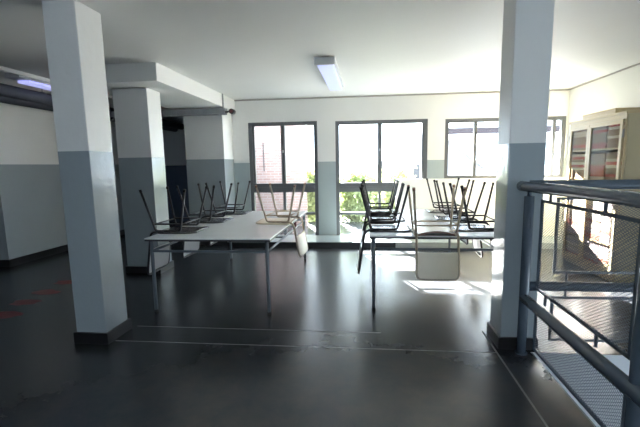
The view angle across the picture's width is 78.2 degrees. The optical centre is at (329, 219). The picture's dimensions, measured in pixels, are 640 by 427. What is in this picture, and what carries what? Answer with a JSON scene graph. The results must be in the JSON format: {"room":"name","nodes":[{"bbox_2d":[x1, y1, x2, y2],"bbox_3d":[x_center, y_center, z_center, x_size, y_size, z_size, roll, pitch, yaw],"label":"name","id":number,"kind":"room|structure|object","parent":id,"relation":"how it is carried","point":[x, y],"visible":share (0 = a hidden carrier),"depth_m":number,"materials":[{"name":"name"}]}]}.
{"room":"school common room","nodes":[
{"label":"school common room","id":0,"kind":"room"},
{"bbox_2d":[0,70,123,259],"bbox_3d":[-6.358,-1.075,8.084,3.720,2.950,4.640,0,8,6],"label":"wall","id":1,"kind":"structure","parent":0,"point":[32,217],"depth_m":6.17,"materials":[{"name":"paint"}]},
{"bbox_2d":[0,229,124,266],"bbox_3d":[-6.328,0.333,8.267,3.740,0.110,4.660,0,8,6],"label":"baseboard","id":2,"kind":"structure","parent":1,"relation":"attached to","point":[38,255],"depth_m":6.22,"materials":[{"name":"black"}]},
{"bbox_2d":[161,107,189,221],"bbox_3d":[-3.395,-1.254,9.060,2.380,2.950,2.476,0,8,6],"label":"wall","id":3,"kind":"structure","parent":0,"point":[174,142],"depth_m":10.16,"materials":[{"name":"paint"}]},
{"bbox_2d":[0,66,112,98],"bbox_3d":[-4.185,-1.441,2.011,0.030,0.070,11.524,0,8,6],"label":"trim","id":4,"kind":"structure","parent":3,"relation":"attached to","point":[2,68],"depth_m":5.02,"materials":[{"name":"white paint"}]},
{"bbox_2d":[0,222,632,426],"bbox_3d":[-2.369,1.135,3.341,12.610,0.250,13.800,0,8,6],"label":"floor","id":5,"kind":"structure","parent":0,"point":[47,379],"depth_m":3.07,"materials":[{"name":"concrete"}]},
{"bbox_2d":[0,311,23,318],"bbox_3d":[-3.191,0.944,3.894,0.324,0.001,0.193,0,8,6],"label":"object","id":6,"kind":"structure","parent":5,"relation":"on","point":[4,314],"depth_m":3.90,"materials":[{"name":"red paint"}]},
{"bbox_2d":[8,299,40,305],"bbox_3d":[-3.286,0.897,4.247,0.318,0.001,0.200,0,8,6],"label":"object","id":7,"kind":"structure","parent":5,"relation":"on","point":[26,301],"depth_m":4.25,"materials":[{"name":"red paint"}]},
{"bbox_2d":[32,289,60,294],"bbox_3d":[-3.301,0.848,4.601,0.340,0.001,0.201,0,8,6],"label":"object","id":8,"kind":"structure","parent":5,"relation":"on","point":[47,291],"depth_m":4.58,"materials":[{"name":"red paint"}]},
{"bbox_2d":[53,280,71,283],"bbox_3d":[-3.332,0.795,4.990,0.303,0.001,0.208,0,8,6],"label":"floor marking","id":9,"kind":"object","parent":5,"relation":"on","point":[65,281],"depth_m":4.97,"materials":[{"name":"red paint"}]},
{"bbox_2d":[42,0,131,344],"bbox_3d":[-1.947,-0.312,3.192,0.298,2.644,0.324,0,8,6],"label":"pillar","id":10,"kind":"structure","parent":5,"relation":"on","point":[73,30],"depth_m":3.09,"materials":[{"name":"white"}]},
{"bbox_2d":[112,88,173,273],"bbox_3d":[-2.523,-0.495,5.359,0.501,2.431,0.371,0,8,6],"label":"pillar","id":11,"kind":"structure","parent":5,"relation":"on","point":[137,111],"depth_m":5.20,"materials":[{"name":"white"}]},
{"bbox_2d":[183,113,235,244],"bbox_3d":[-2.178,-0.782,7.404,0.751,2.431,0.710,0,8,6],"label":"pillar","id":12,"kind":"structure","parent":5,"relation":"on","point":[209,138],"depth_m":7.04,"materials":[{"name":"white"}]},
{"bbox_2d":[144,211,306,314],"bbox_3d":[-1.046,0.399,4.875,1.235,0.750,2.250,0,8,6],"label":"dining table","id":13,"kind":"object","parent":5,"relation":"on","point":[243,228],"visible":0.88,"depth_m":3.92,"materials":[{"name":"white laminate"}]},
{"bbox_2d":[139,186,208,274],"bbox_3d":[-1.613,0.112,4.200,0.546,0.901,0.579,0,8,5],"label":"chair","id":14,"kind":"object","parent":13,"relation":"on","point":[162,259],"visible":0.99,"depth_m":4.20,"materials":[{"name":"metal"}]},
{"bbox_2d":[176,183,233,257],"bbox_3d":[-1.519,0.011,4.921,0.546,0.901,0.579,0,8,7],"label":"chair","id":15,"kind":"object","parent":13,"relation":"on","point":[186,245],"visible":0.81,"depth_m":4.90,"materials":[{"name":"black metal"}]},
{"bbox_2d":[205,181,251,245],"bbox_3d":[-1.431,-0.097,5.695,0.546,0.901,0.579,0,8,5],"label":"chair","id":16,"kind":"object","parent":13,"relation":"on","point":[234,212],"visible":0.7,"depth_m":5.55,"materials":[{"name":"black metal"}]},
{"bbox_2d":[255,183,307,256],"bbox_3d":[-0.560,-0.003,4.751,0.546,0.856,0.565,0,8,9],"label":"chair","id":17,"kind":"object","parent":13,"relation":"on","point":[301,240],"visible":1,"depth_m":4.64,"materials":[{"name":"metal"}]},
{"bbox_2d":[147,326,378,332],"bbox_3d":[-0.649,0.966,3.456,2.190,0.001,0.007,0,8,6],"label":"trim","id":18,"kind":"structure","parent":5,"relation":"on","point":[147,326],"depth_m":3.45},
{"bbox_2d":[115,340,495,352],"bbox_3d":[-0.261,1.007,3.119,3.050,0.001,0.008,0,8,6],"label":"trim","id":19,"kind":"structure","parent":5,"relation":"on","point":[115,340],"depth_m":3.11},
{"bbox_2d":[227,242,395,247],"bbox_3d":[-0.343,0.448,6.855,2.964,0.090,0.010,0,8,6],"label":"baseboard","id":20,"kind":"structure","parent":5,"relation":"on","point":[234,244],"depth_m":6.84,"materials":[{"name":"black"}]},
{"bbox_2d":[369,209,493,310],"bbox_3d":[1.110,0.373,4.825,1.235,0.750,2.250,0,8,6],"label":"dining table","id":21,"kind":"object","parent":5,"relation":"on","point":[422,214],"visible":0.51,"depth_m":3.79,"materials":[{"name":"white laminate"}]},
{"bbox_2d":[360,179,399,241],"bbox_3d":[0.705,-0.101,5.493,0.546,0.901,0.579,0,8,7],"label":"chair","id":22,"kind":"object","parent":21,"relation":"on","point":[395,181],"visible":0.49,"depth_m":5.40,"materials":[{"name":"black metal"}]},
{"bbox_2d":[359,181,404,252],"bbox_3d":[0.635,-0.006,4.808,0.546,0.901,0.579,0,8,5],"label":"chair","id":23,"kind":"object","parent":21,"relation":"on","point":[391,208],"visible":0.67,"depth_m":4.75,"materials":[{"name":"black metal"}]},
{"bbox_2d":[357,183,410,273],"bbox_3d":[0.564,0.092,4.106,0.546,0.901,0.579,0,8,6],"label":"chair","id":24,"kind":"object","parent":21,"relation":"on","point":[373,228],"visible":1,"depth_m":3.93,"materials":[{"name":"black metal"}]},
{"bbox_2d":[407,185,466,280],"bbox_3d":[1.012,0.106,3.796,0.479,0.856,0.546,0,8,5],"label":"chair","id":25,"kind":"object","parent":21,"relation":"on","point":[428,266],"visible":0.99,"depth_m":3.60,"materials":[{"name":"beige metal"}]},
{"bbox_2d":[424,178,469,244],"bbox_3d":[1.643,-0.118,5.516,0.546,0.901,0.579,0,8,4],"label":"chair","id":26,"kind":"object","parent":21,"relation":"on","point":[439,210],"visible":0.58,"depth_m":5.45,"materials":[{"name":"black metal"}]},
{"bbox_2d":[433,180,485,257],"bbox_3d":[1.569,-0.016,4.785,0.546,0.901,0.579,0,8,7],"label":"chair","id":27,"kind":"object","parent":21,"relation":"on","point":[477,243],"visible":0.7,"depth_m":4.72,"materials":[{"name":"black metal"}]},
{"bbox_2d":[447,182,494,260],"bbox_3d":[1.525,0.084,4.058,0.546,0.901,0.579,0,8,6],"label":"chair","id":28,"kind":"object","parent":21,"relation":"on","point":[468,227],"visible":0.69,"depth_m":4.06,"materials":[{"name":"black metal"}]},
{"bbox_2d":[482,331,547,426],"bbox_3d":[1.149,1.165,1.822,0.013,0.001,3.100,0,8,6],"label":"trim","id":29,"kind":"structure","parent":5,"relation":"on","point":[512,375],"depth_m":2.55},
{"bbox_2d":[487,0,554,349],"bbox_3d":[1.438,-0.333,2.974,0.291,2.644,0.306,0,8,6],"label":"pillar","id":30,"kind":"structure","parent":5,"relation":"on","point":[527,35],"depth_m":2.84,"materials":[{"name":"grey"}]},
{"bbox_2d":[514,179,639,426],"bbox_3d":[2.348,0.590,1.143,2.313,1.290,3.520,0,8,6],"label":"stair railing","id":31,"kind":"object","parent":5,"relation":"on","point":[605,191],"visible":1,"depth_m":2.28,"materials":[{"name":"slate blue enamelled metal"},{"name":"metal wire mesh"}]},
{"bbox_2d":[562,110,639,282],"bbox_3d":[3.593,-0.297,4.983,0.635,1.960,1.244,0,8,6],"label":"tall cabinet","id":32,"kind":"object","parent":5,"relation":"on","point":[628,149],"visible":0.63,"depth_m":4.47,"materials":[{"name":"beige wood"}]},
{"bbox_2d":[572,147,585,150],"bbox_3d":[3.549,-0.943,5.241,0.371,0.030,0.436,0,8,6],"label":"bundle","id":33,"kind":"object","parent":32,"relation":"on","point":[583,148],"visible":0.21,"depth_m":5.29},
{"bbox_2d":[573,145,585,147],"bbox_3d":[3.552,-0.975,5.234,0.381,0.034,0.436,0,8,6],"label":"bundle","id":34,"kind":"object","parent":33,"relation":"on","point":[576,146],"visible":0.21,"depth_m":5.29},
{"bbox_2d":[573,142,585,145],"bbox_3d":[3.547,-1.006,5.218,0.375,0.030,0.436,0,8,6],"label":"bundle","id":35,"kind":"object","parent":34,"relation":"on","point":[584,143],"visible":0.21,"depth_m":5.29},
{"bbox_2d":[573,140,585,143],"bbox_3d":[3.548,-1.040,5.230,0.377,0.034,0.436,0,8,6],"label":"bundle","id":36,"kind":"object","parent":35,"relation":"on","point":[578,141],"visible":0.21,"depth_m":5.29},
{"bbox_2d":[573,137,586,140],"bbox_3d":[3.541,-1.074,5.216,0.365,0.038,0.436,0,8,6],"label":"bundle","id":37,"kind":"object","parent":36,"relation":"on","point":[579,138],"visible":0.21,"depth_m":5.26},
{"bbox_2d":[574,134,586,137],"bbox_3d":[3.552,-1.109,5.201,0.392,0.034,0.436,0,8,6],"label":"bundle","id":38,"kind":"object","parent":37,"relation":"on","point":[582,135],"visible":0.21,"depth_m":5.26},
{"bbox_2d":[574,131,586,135],"bbox_3d":[3.544,-1.143,5.197,0.373,0.034,0.436,0,8,6],"label":"bundle","id":39,"kind":"object","parent":38,"relation":"on","point":[585,132],"visible":0.21,"depth_m":5.26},
{"bbox_2d":[571,175,589,177],"bbox_3d":[3.563,-0.578,5.273,0.391,0.037,0.436,0,8,6],"label":"bundle","id":40,"kind":"object","parent":32,"relation":"on","point":[574,176],"visible":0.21,"depth_m":5.32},
{"bbox_3d":[3.565,-0.614,5.287,0.390,0.031,0.436,0,8,6],"label":"bundle","id":41,"kind":"object","parent":40,"relation":"on","visible":0},
{"bbox_2d":[571,170,583,172],"bbox_3d":[3.557,-0.646,5.271,0.380,0.036,0.436,0,8,6],"label":"bundle","id":42,"kind":"object","parent":41,"relation":"on","point":[574,171],"visible":0.21,"depth_m":5.33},
{"bbox_2d":[571,167,583,169],"bbox_3d":[3.546,-0.679,5.261,0.366,0.033,0.436,0,8,6],"label":"bundle","id":43,"kind":"object","parent":42,"relation":"on","point":[572,168],"visible":0.21,"depth_m":5.34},
{"bbox_2d":[571,165,584,167],"bbox_3d":[3.549,-0.715,5.266,0.370,0.035,0.436,0,8,6],"label":"bundle","id":44,"kind":"object","parent":43,"relation":"on","point":[581,166],"visible":0.21,"depth_m":5.31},
{"bbox_2d":[571,162,584,164],"bbox_3d":[3.550,-0.750,5.268,0.370,0.033,0.436,0,8,6],"label":"bundle","id":45,"kind":"object","parent":44,"relation":"on","point":[572,163],"visible":0.21,"depth_m":5.33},
{"bbox_2d":[572,159,584,161],"bbox_3d":[3.555,-0.784,5.254,0.378,0.036,0.436,0,8,6],"label":"bundle","id":46,"kind":"object","parent":45,"relation":"on","point":[581,160],"visible":0.21,"depth_m":5.29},
{"bbox_2d":[572,156,584,159],"bbox_3d":[3.543,-0.820,5.240,0.358,0.038,0.436,0,8,6],"label":"bundle","id":47,"kind":"object","parent":46,"relation":"on","point":[574,158],"visible":0.21,"depth_m":5.33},
{"bbox_2d":[573,153,604,156],"bbox_3d":[3.566,-0.855,5.233,0.408,0.032,0.436,0,8,6],"label":"bundle","id":48,"kind":"object","parent":47,"relation":"on","point":[574,155],"visible":0.29,"depth_m":5.29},
{"bbox_2d":[570,177,599,179],"bbox_3d":[3.609,-0.506,4.952,0.556,0.018,1.180,0,8,6],"label":"shelf","id":49,"kind":"object","parent":32,"relation":"attached to","point":[571,178],"depth_m":5.35,"materials":[{"name":"beige wood"}]},
{"bbox_2d":[589,176,603,178],"bbox_3d":[3.510,-0.520,4.880,0.371,0.031,0.316,0,8,6],"label":"bundle","id":50,"kind":"object","parent":32,"relation":"on","point":[590,177],"visible":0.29,"depth_m":4.90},
{"bbox_2d":[590,173,604,176],"bbox_3d":[3.522,-0.555,4.872,0.394,0.039,0.316,0,8,6],"label":"bundle","id":51,"kind":"object","parent":50,"relation":"on","point":[591,174],"visible":0.36,"depth_m":4.85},
{"bbox_2d":[590,171,604,172],"bbox_3d":[3.504,-0.590,4.876,0.359,0.030,0.316,0,8,6],"label":"bundle","id":52,"kind":"object","parent":51,"relation":"on","point":[590,171],"visible":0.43,"depth_m":4.87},
{"bbox_2d":[590,168,605,170],"bbox_3d":[3.519,-0.624,4.880,0.387,0.036,0.316,0,8,6],"label":"bundle","id":53,"kind":"object","parent":52,"relation":"on","point":[591,169],"visible":0.43,"depth_m":4.86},
{"bbox_2d":[590,165,605,167],"bbox_3d":[3.527,-0.656,4.863,0.409,0.031,0.316,0,8,6],"label":"bundle","id":54,"kind":"object","parent":53,"relation":"on","point":[591,166],"visible":0.42,"depth_m":4.87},
{"bbox_2d":[590,162,604,164],"bbox_3d":[3.512,-0.690,4.856,0.375,0.039,0.316,0,8,6],"label":"bundle","id":55,"kind":"object","parent":54,"relation":"on","point":[591,163],"visible":0.36,"depth_m":4.87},
{"bbox_2d":[590,159,605,161],"bbox_3d":[3.528,-0.729,4.862,0.412,0.034,0.316,0,8,6],"label":"bundle","id":56,"kind":"object","parent":55,"relation":"on","point":[592,160],"visible":0.42,"depth_m":4.85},
{"bbox_2d":[591,156,605,158],"bbox_3d":[3.514,-0.762,4.857,0.385,0.033,0.316,0,8,6],"label":"bundle","id":57,"kind":"object","parent":56,"relation":"on","point":[599,157],"visible":0.36,"depth_m":4.83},
{"bbox_2d":[591,153,606,156],"bbox_3d":[3.520,-0.796,4.855,0.391,0.033,0.316,0,8,6],"label":"bundle","id":58,"kind":"object","parent":57,"relation":"on","point":[605,154],"visible":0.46,"depth_m":4.87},
{"bbox_2d":[572,147,622,151],"bbox_3d":[3.604,-0.872,4.902,0.556,0.018,1.180,0,8,6],"label":"shelf","id":59,"kind":"object","parent":32,"relation":"attached to","point":[604,149],"depth_m":5.00,"materials":[{"name":"beige wood"}]},
{"bbox_2d":[591,146,606,148],"bbox_3d":[3.507,-0.889,4.846,0.372,0.032,0.316,0,8,6],"label":"bundle","id":60,"kind":"object","parent":32,"relation":"on","point":[594,147],"visible":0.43,"depth_m":4.84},
{"bbox_2d":[592,142,606,146],"bbox_3d":[3.516,-0.920,4.824,0.389,0.036,0.316,0,8,6],"label":"bundle","id":61,"kind":"object","parent":60,"relation":"on","point":[595,144],"visible":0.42,"depth_m":4.83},
{"bbox_2d":[592,140,606,143],"bbox_3d":[3.512,-0.954,4.825,0.383,0.030,0.316,0,8,6],"label":"bundle","id":62,"kind":"object","parent":61,"relation":"on","point":[600,141],"visible":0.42,"depth_m":4.81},
{"bbox_2d":[592,137,607,140],"bbox_3d":[3.518,-0.984,4.820,0.393,0.030,0.316,0,8,6],"label":"bundle","id":63,"kind":"object","parent":62,"relation":"on","point":[605,138],"visible":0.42,"depth_m":4.83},
{"bbox_2d":[592,135,607,138],"bbox_3d":[3.499,-1.017,4.830,0.354,0.031,0.316,0,8,6],"label":"bundle","id":64,"kind":"object","parent":63,"relation":"on","point":[600,136],"visible":0.36,"depth_m":4.81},
{"bbox_2d":[592,132,607,135],"bbox_3d":[3.524,-1.048,4.826,0.403,0.030,0.316,0,8,6],"label":"bundle","id":65,"kind":"object","parent":64,"relation":"on","point":[603,133],"visible":0.33,"depth_m":4.81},
{"bbox_2d":[593,129,608,133],"bbox_3d":[3.519,-1.079,4.817,0.402,0.034,0.316,0,8,6],"label":"bundle","id":66,"kind":"object","parent":65,"relation":"on","point":[604,130],"visible":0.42,"depth_m":4.81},
{"bbox_2d":[593,126,608,130],"bbox_3d":[3.510,-1.113,4.815,0.382,0.034,0.316,0,8,6],"label":"bundle","id":67,"kind":"object","parent":66,"relation":"on","point":[605,127],"visible":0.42,"depth_m":4.79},
{"bbox_2d":[582,107,639,119],"bbox_3d":[3.688,-1.364,5.165,0.308,0.100,0.758,0,8,6],"label":"flat box","id":68,"kind":"object","parent":32,"relation":"on","point":[614,110],"visible":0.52,"depth_m":4.95,"materials":[{"name":"beige"}]},
{"bbox_2d":[607,145,617,147],"bbox_3d":[3.487,-0.841,4.507,0.398,0.031,0.316,0,8,6],"label":"bundle","id":69,"kind":"object","parent":32,"relation":"on","point":[608,146],"visible":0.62,"depth_m":4.57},
{"bbox_2d":[607,141,618,145],"bbox_3d":[3.490,-0.876,4.503,0.404,0.038,0.316,0,8,6],"label":"bundle","id":70,"kind":"object","parent":69,"relation":"on","point":[616,142],"visible":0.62,"depth_m":4.55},
{"bbox_2d":[607,137,623,141],"bbox_3d":[3.470,-0.913,4.495,0.365,0.038,0.316,0,8,6],"label":"bundle","id":71,"kind":"object","parent":70,"relation":"on","point":[613,139],"visible":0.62,"depth_m":4.55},
{"bbox_2d":[607,135,618,138],"bbox_3d":[3.478,-0.948,4.495,0.378,0.032,0.316,0,8,6],"label":"bundle","id":72,"kind":"object","parent":71,"relation":"on","point":[614,136],"visible":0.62,"depth_m":4.55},
{"bbox_2d":[608,132,618,135],"bbox_3d":[3.481,-0.981,4.491,0.388,0.034,0.316,0,8,6],"label":"bundle","id":73,"kind":"object","parent":72,"relation":"on","point":[614,133],"visible":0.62,"depth_m":4.55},
{"bbox_2d":[608,128,624,132],"bbox_3d":[3.484,-1.017,4.489,0.392,0.036,0.316,0,8,6],"label":"bundle","id":74,"kind":"object","parent":73,"relation":"on","point":[613,130],"visible":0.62,"depth_m":4.55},
{"bbox_2d":[609,125,624,129],"bbox_3d":[3.482,-1.047,4.466,0.401,0.030,0.316,0,8,6],"label":"bundle","id":75,"kind":"object","parent":74,"relation":"on","point":[615,127],"visible":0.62,"depth_m":4.51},
{"bbox_3d":[3.498,-0.477,4.560,0.404,0.034,0.316,0,8,6],"label":"bundle","id":76,"kind":"object","parent":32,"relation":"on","visible":0},
{"bbox_2d":[605,174,620,176],"bbox_3d":[3.485,-0.508,4.543,0.389,0.033,0.316,0,8,6],"label":"bundle","id":77,"kind":"object","parent":76,"relation":"on","point":[606,175],"visible":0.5,"depth_m":4.61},
{"bbox_2d":[605,171,620,173],"bbox_3d":[3.490,-0.541,4.543,0.396,0.032,0.316,0,8,6],"label":"bundle","id":78,"kind":"object","parent":77,"relation":"on","point":[606,172],"visible":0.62,"depth_m":4.61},
{"bbox_2d":[606,168,620,171],"bbox_3d":[3.493,-0.575,4.531,0.401,0.036,0.316,0,8,6],"label":"bundle","id":79,"kind":"object","parent":78,"relation":"on","point":[607,169],"visible":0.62,"depth_m":4.59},
{"bbox_2d":[605,165,616,167],"bbox_3d":[3.481,-0.611,4.534,0.376,0.035,0.316,0,8,6],"label":"bundle","id":80,"kind":"object","parent":79,"relation":"on","point":[607,166],"visible":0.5,"depth_m":4.59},
{"bbox_2d":[605,162,621,164],"bbox_3d":[3.496,-0.649,4.539,0.405,0.037,0.316,0,8,6],"label":"bundle","id":81,"kind":"object","parent":80,"relation":"on","point":[606,163],"visible":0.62,"depth_m":4.59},
{"bbox_2d":[606,159,621,161],"bbox_3d":[3.494,-0.685,4.530,0.402,0.036,0.316,0,8,6],"label":"bundle","id":82,"kind":"object","parent":81,"relation":"on","point":[607,160],"visible":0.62,"depth_m":4.58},
{"bbox_2d":[606,156,616,158],"bbox_3d":[3.483,-0.717,4.512,0.393,0.032,0.316,0,8,6],"label":"bundle","id":83,"kind":"object","parent":82,"relation":"on","point":[607,157],"visible":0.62,"depth_m":4.59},
{"bbox_2d":[607,152,617,155],"bbox_3d":[3.465,-0.751,4.505,0.358,0.036,0.316,0,8,6],"label":"bundle","id":84,"kind":"object","parent":83,"relation":"on","point":[615,153],"visible":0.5,"depth_m":4.56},
{"bbox_3d":[3.546,0.597,5.044,0.404,0.034,0.316,0,8,6],"label":"bundle","id":85,"kind":"object","parent":32,"relation":"on","visible":0},
{"bbox_3d":[3.547,0.562,5.037,0.407,0.035,0.316,0,8,6],"label":"bundle","id":86,"kind":"object","parent":85,"relation":"on","visible":0},
{"bbox_3d":[3.538,0.525,5.043,0.391,0.036,0.316,0,8,6],"label":"bundle","id":87,"kind":"object","parent":86,"relation":"on","visible":0},
{"bbox_3d":[3.548,0.489,5.031,0.406,0.037,0.316,0,8,6],"label":"bundle","id":88,"kind":"object","parent":87,"relation":"on","visible":0},
{"bbox_3d":[3.549,0.453,5.026,0.412,0.035,0.316,0,8,6],"label":"bundle","id":89,"kind":"object","parent":88,"relation":"on","visible":0},
{"bbox_3d":[3.547,0.421,5.008,0.411,0.032,0.316,0,8,6],"label":"bundle","id":90,"kind":"object","parent":89,"relation":"on","visible":0},
{"bbox_3d":[3.520,0.388,5.022,0.353,0.030,0.316,0,8,6],"label":"bundle","id":91,"kind":"object","parent":90,"relation":"on","visible":0},
{"bbox_3d":[3.534,0.357,5.007,0.393,0.034,0.316,0,8,6],"label":"bundle","id":92,"kind":"object","parent":91,"relation":"on","visible":0},
{"bbox_2d":[584,241,608,247],"bbox_3d":[3.545,0.324,5.009,0.409,0.030,0.316,0,8,6],"label":"bundle","id":93,"kind":"object","parent":92,"relation":"on","point":[584,241],"visible":0.02,"depth_m":5.02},
{"bbox_2d":[0,0,639,99],"bbox_3d":[-0.213,-1.613,1.585,7.960,0.320,11.524,0,8,6],"label":"ceiling","id":94,"kind":"structure","parent":0,"point":[236,49],"depth_m":3.92,"materials":[{"name":"paint"}]},
{"bbox_2d":[105,62,234,110],"bbox_3d":[-2.373,-1.922,6.011,0.970,0.212,2.742,0,8,6],"label":"beam","id":95,"kind":"structure","parent":94,"relation":"attached to","point":[177,91],"depth_m":5.07,"materials":[{"name":"paint"}]},
{"bbox_2d":[109,108,228,117],"bbox_3d":[-2.793,-1.857,6.873,2.160,0.105,0.112,0,8,6],"label":"cable tray","id":96,"kind":"object","parent":95,"relation":"attached to","point":[213,111],"visible":0.65,"depth_m":6.78,"materials":[{"name":"grey"}]},
{"bbox_2d":[229,109,235,114],"bbox_3d":[-1.671,-1.859,6.780,0.090,0.090,0.120,0,8,6],"label":"junction box","id":97,"kind":"object","parent":96,"relation":"attached to","point":[231,111],"visible":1,"depth_m":6.73,"materials":[{"name":"grey"}]},
{"bbox_2d":[222,94,225,110],"bbox_3d":[-1.788,-1.988,6.672,0.059,0.276,0.028,0,8,6],"label":"conduit","id":98,"kind":"object","parent":94,"relation":"attached to","point":[222,94],"visible":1,"depth_m":6.67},
{"bbox_2d":[314,56,343,89],"bbox_3d":[0.026,-1.923,5.284,0.240,0.084,1.612,0,8,6],"label":"ceiling lamp","id":99,"kind":"object","parent":94,"relation":"attached to","point":[327,66],"visible":1,"depth_m":4.90,"materials":[{"name":"grey"}]},
{"bbox_2d":[317,65,341,89],"bbox_3d":[0.027,-1.908,5.293,0.190,0.046,1.559,0,8,6],"label":"diffuser","id":100,"kind":"object","parent":99,"relation":"attached to","point":[331,75],"depth_m":5.13,"materials":[{"name":"white"}]},
{"bbox_2d":[234,63,639,100],"bbox_3d":[0.624,-1.461,1.673,5.907,0.022,10.823,0,8,6],"label":"conduit","id":101,"kind":"object","parent":94,"relation":"attached to","point":[638,63],"visible":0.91,"depth_m":6.94,"materials":[{"name":"grey"}]},
{"bbox_2d":[232,89,569,235],"bbox_3d":[1.268,-0.922,7.261,6.160,2.645,0.230,0,8,6],"label":"wall","id":102,"kind":"structure","parent":0,"point":[434,108],"depth_m":7.12,"materials":[{"name":"paint"}]},
{"bbox_2d":[248,121,318,234],"bbox_3d":[-0.851,-0.731,7.461,1.301,2.175,0.092,0,8,6],"label":"window","id":103,"kind":"structure","parent":102,"relation":"in","point":[284,187],"depth_m":7.41,"materials":[{"name":"grey"}]},
{"bbox_2d":[335,119,427,234],"bbox_3d":[0.955,-0.727,7.279,1.660,2.163,0.092,0,8,6],"label":"window","id":104,"kind":"structure","parent":102,"relation":"in","point":[379,186],"depth_m":7.23,"materials":[{"name":"grey"}]},
{"bbox_2d":[271,235,562,248],"bbox_3d":[1.163,0.396,7.035,5.924,0.100,0.658,0,8,6],"label":"trim","id":105,"kind":"structure","parent":102,"relation":"attached to","point":[400,243],"depth_m":6.82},
{"bbox_2d":[444,116,566,177],"bbox_3d":[3.090,-1.268,6.993,2.040,1.050,0.080,0,8,6],"label":"window","id":106,"kind":"structure","parent":102,"relation":"in","point":[553,119],"depth_m":6.93,"materials":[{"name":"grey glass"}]},
{"bbox_2d":[562,386,622,426],"bbox_3d":[2.459,2.754,1.322,2.440,2.550,3.780,0,8,6],"label":"wall","id":107,"kind":"structure","parent":0,"point":[564,387],"depth_m":2.97,"materials":[{"name":"paint"}]},
{"bbox_2d":[532,353,595,426],"bbox_3d":[1.349,1.375,1.236,0.012,0.259,3.526,0,8,6],"label":"trim","id":108,"kind":"structure","parent":107,"relation":"attached to","point":[588,418],"depth_m":2.43,"materials":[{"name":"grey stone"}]},
{"bbox_2d":[531,352,629,387],"bbox_3d":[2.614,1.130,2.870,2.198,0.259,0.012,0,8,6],"label":"stairs","id":109,"kind":"structure","parent":107,"relation":"attached to","point":[620,361],"depth_m":2.94,"materials":[{"name":"paint"}]},
{"bbox_2d":[561,65,639,235],"bbox_3d":[3.669,-0.149,1.396,0.200,2.645,11.524,0,8,6],"label":"wall","id":110,"kind":"structure","parent":0,"point":[621,89],"depth_m":5.72,"materials":[{"name":"white paint"}]},
{"bbox_3d":[-5.843,-1.996,3.358,6.100,0.150,14.000,0,8,6],"label":"ceiling","id":111,"kind":"structure","parent":0,"visible":0},
{"bbox_2d":[5,73,50,90],"bbox_3d":[-3.970,-2.036,5.481,0.200,0.404,1.050,0,8,6],"label":"ceiling lamp","id":112,"kind":"object","parent":111,"relation":"hanging from","point":[21,79],"visible":0.39,"depth_m":5.17,"materials":[{"name":"grey"}]},
{"bbox_2d":[18,80,50,90],"bbox_3d":[-3.960,-1.863,5.575,0.170,0.034,0.870,0,8,6],"label":"diffuser","id":113,"kind":"object","parent":112,"relation":"attached to","point":[35,83],"depth_m":5.30,"materials":[{"name":"blue"}]},
{"bbox_2d":[0,83,167,120],"bbox_3d":[-4.800,-1.705,3.434,0.157,0.475,13.280,0,8,6],"label":"duct","id":114,"kind":"object","parent":111,"relation":"hanging from","point":[0,83],"visible":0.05,"depth_m":5.96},
{"bbox_2d":[0,96,177,131],"bbox_3d":[-4.580,-1.623,3.424,0.190,0.642,13.280,0,8,6],"label":"duct","id":115,"kind":"object","parent":111,"relation":"hanging from","point":[6,100],"visible":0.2,"depth_m":5.68,"materials":[{"name":"metal"}]},
{"bbox_2d":[0,84,183,129],"bbox_3d":[-4.401,-1.648,3.402,0.168,0.591,13.280,0,8,6],"label":"duct","id":116,"kind":"object","parent":111,"relation":"hanging from","point":[5,91],"visible":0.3,"depth_m":5.48,"materials":[{"name":"metal"}]},
{"label":"outside","id":117,"kind":"structure","parent":0,"visible":0},
{"bbox_3d":[10.858,-2.793,32.771,65.000,0.300,52.476,0,8,6],"label":"ground","id":118,"kind":"structure","parent":117,"visible":0},
{"bbox_2d":[255,125,307,225],"bbox_3d":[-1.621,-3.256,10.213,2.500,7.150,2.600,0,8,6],"label":"brick building","id":119,"kind":"structure","parent":118,"relation":"on","point":[267,138],"depth_m":9.16,"materials":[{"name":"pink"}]},
{"bbox_2d":[307,168,314,221],"bbox_3d":[-0.502,-0.630,11.038,0.811,1.694,0.838,-3,8,-18],"label":"bush","id":120,"kind":"object","parent":118,"relation":"on","point":[310,173],"visible":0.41,"depth_m":10.80,"materials":[{"name":"green plant"}]},
{"bbox_2d":[340,162,372,221],"bbox_3d":[0.689,-0.579,10.203,0.988,1.809,0.943,-6,10,-34],"label":"bush","id":121,"kind":"object","parent":118,"relation":"on","point":[353,202],"visible":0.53,"depth_m":10.00,"materials":[{"name":"green plant"}]},
{"bbox_2d":[366,172,384,205],"bbox_3d":[1.321,-0.656,11.763,0.897,1.532,0.929,5,10,38],"label":"bush","id":122,"kind":"object","parent":118,"relation":"on","point":[375,194],"visible":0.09,"depth_m":11.53,"materials":[{"name":"green plant"}]},
{"bbox_2d":[381,160,409,208],"bbox_3d":[1.774,-0.620,10.282,0.899,1.871,0.861,4,9,33],"label":"bush","id":123,"kind":"object","parent":118,"relation":"on","point":[400,173],"visible":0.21,"depth_m":10.12,"materials":[{"name":"green plant"}]},
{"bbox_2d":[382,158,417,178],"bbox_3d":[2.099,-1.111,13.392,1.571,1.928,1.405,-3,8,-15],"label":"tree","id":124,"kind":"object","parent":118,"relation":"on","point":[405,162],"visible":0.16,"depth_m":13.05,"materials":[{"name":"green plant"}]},
{"bbox_2d":[372,128,483,179],"bbox_3d":[7.612,-5.176,32.501,8.000,4.590,7.600,0,8,6],"label":"house","id":125,"kind":"structure","parent":118,"relation":"on","point":[459,161],"depth_m":29.02,"materials":[{"name":"grey"}]},
{"bbox_2d":[421,125,559,134],"bbox_3d":[5.878,-1.660,13.380,5.400,2.900,0.200,0,8,6],"label":"steel beam","id":126,"kind":"structure","parent":118,"relation":"on","point":[480,130],"depth_m":13.19,"materials":[{"name":"black"}]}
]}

